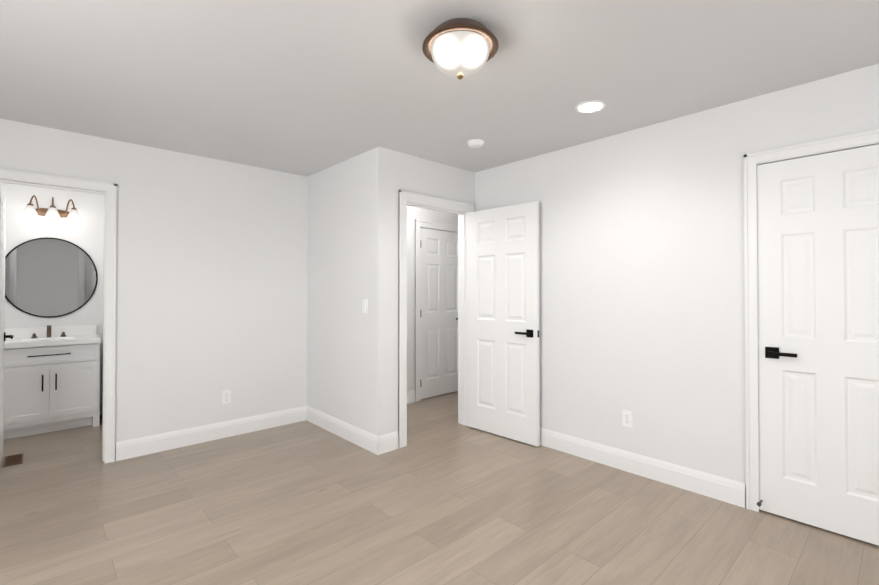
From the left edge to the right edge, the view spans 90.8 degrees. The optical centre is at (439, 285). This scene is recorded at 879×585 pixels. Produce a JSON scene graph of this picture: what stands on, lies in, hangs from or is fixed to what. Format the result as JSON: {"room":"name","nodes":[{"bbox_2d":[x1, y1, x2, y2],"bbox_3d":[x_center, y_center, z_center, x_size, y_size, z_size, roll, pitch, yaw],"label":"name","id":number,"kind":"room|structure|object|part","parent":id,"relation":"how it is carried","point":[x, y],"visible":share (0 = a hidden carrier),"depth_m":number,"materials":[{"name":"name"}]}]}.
{"room":"empty bedroom","nodes":[
{"label":"empty bedroom","id":0,"kind":"room"},
{"bbox_2d":[0,182,103,414],"bbox_3d":[-2.799,0.129,5.269,5.900,2.440,0.120,1,-1,-43],"label":"wall","id":1,"kind":"structure","parent":0,"point":[87,237],"depth_m":4.32,"materials":[{"name":"paint"}]},
{"bbox_2d":[5,237,97,317],"bbox_3d":[-3.806,-0.082,4.246,0.724,0.784,0.014,1,-1,-43],"label":"mirror glass","id":2,"kind":"object","parent":1,"relation":"attached to","point":[46,277],"visible":0.98,"depth_m":4.24,"materials":[{"name":"grey"}]},
{"bbox_2d":[19,195,83,224],"bbox_3d":[-3.738,-0.738,4.191,0.470,0.245,0.203,1,-1,-43],"label":"sconce","id":3,"kind":"object","parent":1,"relation":"attached to","point":[51,214],"visible":0.96,"depth_m":4.17,"materials":[{"name":"white glass"}]},
{"bbox_3d":[-3.721,-0.685,4.172,0.470,0.138,0.154,1,-1,-43],"label":"lamp shade","id":4,"kind":"part","parent":3,"relation":"part of","materials":[{"name":"white glass"}]},
{"bbox_2d":[0,119,307,454],"bbox_3d":[-2.577,0.108,3.282,3.530,2.440,0.120,1,-1,-43],"label":"wall","id":5,"kind":"structure","parent":0,"point":[211,279],"depth_m":3.67,"materials":[{"name":"paint"}]},
{"bbox_2d":[0,183,12,466],"bbox_3d":[-3.227,0.306,3.175,0.139,2.023,0.616,1,-1,-43],"label":"bathroom door","id":6,"kind":"structure","parent":5,"relation":"in","point":[3,336],"depth_m":3.20,"materials":[{"name":"white paint"}]},
{"bbox_3d":[-3.372,0.394,3.331,0.139,0.064,0.188,1,-1,-43],"label":"handle","id":7,"kind":"part","parent":6,"relation":"part of","materials":[{"name":"black metal"}]},
{"bbox_2d":[0,168,116,463],"bbox_3d":[-2.772,0.274,3.100,0.720,2.104,0.158,1,-1,-43],"label":"trim","id":8,"kind":"structure","parent":5,"relation":"attached to","point":[108,191],"depth_m":3.27,"materials":[{"name":"white paint"}]},
{"bbox_2d":[115,406,304,460],"bbox_3d":[-1.889,1.264,3.813,1.543,0.140,0.015,1,-1,-43],"label":"baseboard","id":9,"kind":"structure","parent":5,"relation":"attached to","point":[136,447],"depth_m":3.70,"materials":[{"name":"white paint"}]},
{"bbox_2d":[222,390,230,403],"bbox_3d":[-1.881,0.979,3.828,0.070,0.115,0.010,1,-1,-43],"label":"electrical outlet","id":10,"kind":"object","parent":5,"relation":"attached to","point":[226,396],"visible":1,"depth_m":3.82,"materials":[{"name":"white plastic"}]},
{"bbox_2d":[307,147,390,435],"bbox_3d":[-0.863,0.115,3.938,0.120,2.440,1.240,1,-1,-43],"label":"wall","id":11,"kind":"structure","parent":0,"point":[348,271],"depth_m":3.74,"materials":[{"name":"paint"}]},
{"bbox_2d":[305,406,380,454],"bbox_3d":[-0.902,1.264,3.868,0.015,0.140,1.235,1,-1,-43],"label":"baseboard","id":12,"kind":"structure","parent":11,"relation":"attached to","point":[364,439],"depth_m":3.77,"materials":[{"name":"white paint"}]},
{"bbox_2d":[362,299,367,312],"bbox_3d":[-0.616,0.166,3.574,0.010,0.115,0.070,1,-1,-43],"label":"light switch","id":13,"kind":"object","parent":11,"relation":"attached to","point":[364,305],"visible":1,"depth_m":3.57,"materials":[{"name":"white plastic"}]},
{"bbox_2d":[381,433,388,449],"bbox_3d":[-0.767,1.265,3.941,0.040,0.140,0.890,1,-1,-43],"label":"baseboard","id":14,"kind":"structure","parent":11,"relation":"attached to","point":[384,438],"depth_m":3.46,"materials":[{"name":"white paint"}]},
{"bbox_2d":[390,150,474,432],"bbox_3d":[-0.068,0.115,3.910,1.010,2.440,0.120,1,-1,-43],"label":"wall","id":15,"kind":"structure","parent":0,"point":[413,174],"depth_m":3.62,"materials":[{"name":"paint"}]},
{"bbox_2d":[398,190,474,447],"bbox_3d":[-0.046,0.274,3.929,0.906,2.122,0.158,1,-1,-43],"label":"trim","id":16,"kind":"structure","parent":15,"relation":"attached to","point":[462,210],"depth_m":3.87,"materials":[{"name":"white paint"}]},
{"bbox_2d":[468,201,539,446],"bbox_3d":[0.547,0.313,3.859,0.139,2.023,0.769,1,-1,-45],"label":"bedroom door","id":17,"kind":"structure","parent":15,"relation":"in","point":[503,334],"depth_m":3.81,"materials":[{"name":"white paint"}]},
{"bbox_3d":[0.752,0.397,3.651,0.139,0.064,0.188,1,-1,-45],"label":"handle","id":18,"kind":"part","parent":17,"relation":"part of","materials":[{"name":"black metal"}]},
{"bbox_2d":[407,205,457,390],"bbox_3d":[-0.281,0.127,5.143,2.370,2.440,0.120,1,-1,-43],"label":"wall","id":19,"kind":"structure","parent":0,"point":[418,213],"depth_m":5.03,"materials":[{"name":"paint"}]},
{"bbox_2d":[407,390,414,403],"bbox_3d":[-0.696,1.272,4.657,1.115,0.140,0.015,1,-1,-43],"label":"baseboard","id":20,"kind":"structure","parent":19,"relation":"attached to","point":[410,394],"depth_m":4.99,"materials":[{"name":"white paint"}]},
{"bbox_2d":[415,220,457,401],"bbox_3d":[0.009,0.290,5.395,0.900,2.119,0.139,1,-1,-43],"label":"trim","id":21,"kind":"structure","parent":19,"relation":"attached to","point":[419,224],"depth_m":5.07,"materials":[{"name":"white paint"}]},
{"bbox_2d":[420,228,457,398],"bbox_3d":[0.024,0.328,5.371,0.766,2.023,0.139,1,-1,-43],"label":"hall door","id":22,"kind":"structure","parent":19,"relation":"in","point":[438,312],"depth_m":5.32,"materials":[{"name":"white paint"}]},
{"bbox_2d":[0,391,878,584],"bbox_3d":[-0.282,1.351,2.530,6.140,0.060,7.540,1,-1,-43],"label":"floor","id":23,"kind":"structure","parent":0,"point":[443,497],"depth_m":2.44,"materials":[{"name":"brown wood"}]},
{"bbox_2d":[3,453,23,466],"bbox_3d":[-3.247,1.327,3.305,0.105,0.004,0.260,1,-1,-43],"label":"floor vent","id":24,"kind":"object","parent":23,"relation":"in","point":[11,460],"visible":1,"depth_m":3.29,"materials":[{"name":"brown metal"}]},
{"bbox_2d":[3,324,100,439],"bbox_3d":[-3.652,0.858,4.049,0.736,0.957,0.491,1,-1,-43],"label":"bathroom vanity","id":25,"kind":"object","parent":23,"relation":"on","point":[51,378],"visible":0.96,"depth_m":3.94,"materials":[{"name":"white paint"}]},
{"bbox_2d":[31,325,65,337],"bbox_3d":[-3.737,0.438,4.151,0.254,0.115,0.127,1,-1,-43],"label":"faucet","id":26,"kind":"object","parent":25,"relation":"on","point":[63,335],"depth_m":4.17,"materials":[{"name":"brown metal"}]},
{"bbox_3d":[-3.494,0.774,3.885,0.290,0.320,0.034,1,-1,-43],"label":"handle","id":27,"kind":"part","parent":25,"relation":"part of","materials":[{"name":"black metal"}]},
{"bbox_2d":[0,0,878,176],"bbox_3d":[-0.282,-1.159,2.555,6.140,0.080,7.540,1,-1,-43],"label":"ceiling","id":28,"kind":"structure","parent":0,"point":[307,88],"depth_m":2.25,"materials":[{"name":"paint"}]},
{"bbox_2d":[422,18,498,79],"bbox_3d":[0.092,-1.022,1.927,0.338,0.208,0.338,1,-1,-43],"label":"ceiling light","id":29,"kind":"object","parent":28,"relation":"attached to","point":[460,54],"visible":0.98,"depth_m":1.84,"materials":[{"name":"white glass"}]},
{"bbox_3d":[0.092,-1.000,1.926,0.264,0.112,0.264,1,-1,-43],"label":"lamp shade","id":30,"kind":"part","parent":29,"relation":"part of","materials":[{"name":"white glass"}]},
{"bbox_2d":[467,139,483,147],"bbox_3d":[0.280,-1.092,3.346,0.132,0.039,0.132,1,-1,-43],"label":"smoke detector","id":31,"kind":"object","parent":28,"relation":"attached to","point":[475,143],"visible":0.98,"depth_m":3.30,"materials":[{"name":"white plastic"}]},
{"bbox_2d":[575,100,606,112],"bbox_3d":[0.941,-1.114,2.704,0.188,0.007,0.188,1,-1,-43],"label":"recessed light","id":32,"kind":"object","parent":28,"relation":"in","point":[591,106],"visible":1,"depth_m":2.69,"materials":[{"name":"white plastic"}]},
{"bbox_2d":[475,64,878,483],"bbox_3d":[1.856,0.102,2.658,0.120,2.440,4.570,1,-1,-43],"label":"wall","id":33,"kind":"structure","parent":0,"point":[641,281],"depth_m":2.96,"materials":[{"name":"paint"}]},
{"bbox_2d":[622,410,632,427],"bbox_3d":[1.346,0.952,3.107,0.010,0.115,0.070,1,-1,-43],"label":"electrical outlet","id":34,"kind":"object","parent":33,"relation":"attached to","point":[627,418],"visible":1,"depth_m":3.10,"materials":[{"name":"white plastic"}]},
{"bbox_2d":[540,428,745,507],"bbox_3d":[1.080,1.259,3.388,0.015,0.140,2.188,1,-1,-43],"label":"baseboard","id":35,"kind":"structure","parent":33,"relation":"attached to","point":[733,492],"depth_m":2.97,"materials":[{"name":"white paint"}]},
{"bbox_2d":[744,129,878,511],"bbox_3d":[2.124,0.267,2.353,0.139,2.104,0.750,1,-1,-43],"label":"trim","id":36,"kind":"structure","parent":33,"relation":"attached to","point":[752,161],"depth_m":2.55,"materials":[{"name":"white paint"}]},
{"bbox_2d":[757,144,878,545],"bbox_3d":[2.106,0.297,2.330,0.139,2.023,0.646,1,-1,-43],"label":"closet door","id":37,"kind":"structure","parent":33,"relation":"in","point":[818,291],"depth_m":2.35,"materials":[{"name":"white paint"}]},
{"bbox_3d":[1.951,0.385,2.498,0.139,0.064,0.188,1,-1,-43],"label":"handle","id":38,"kind":"part","parent":37,"relation":"part of","materials":[{"name":"black metal"}]}
]}

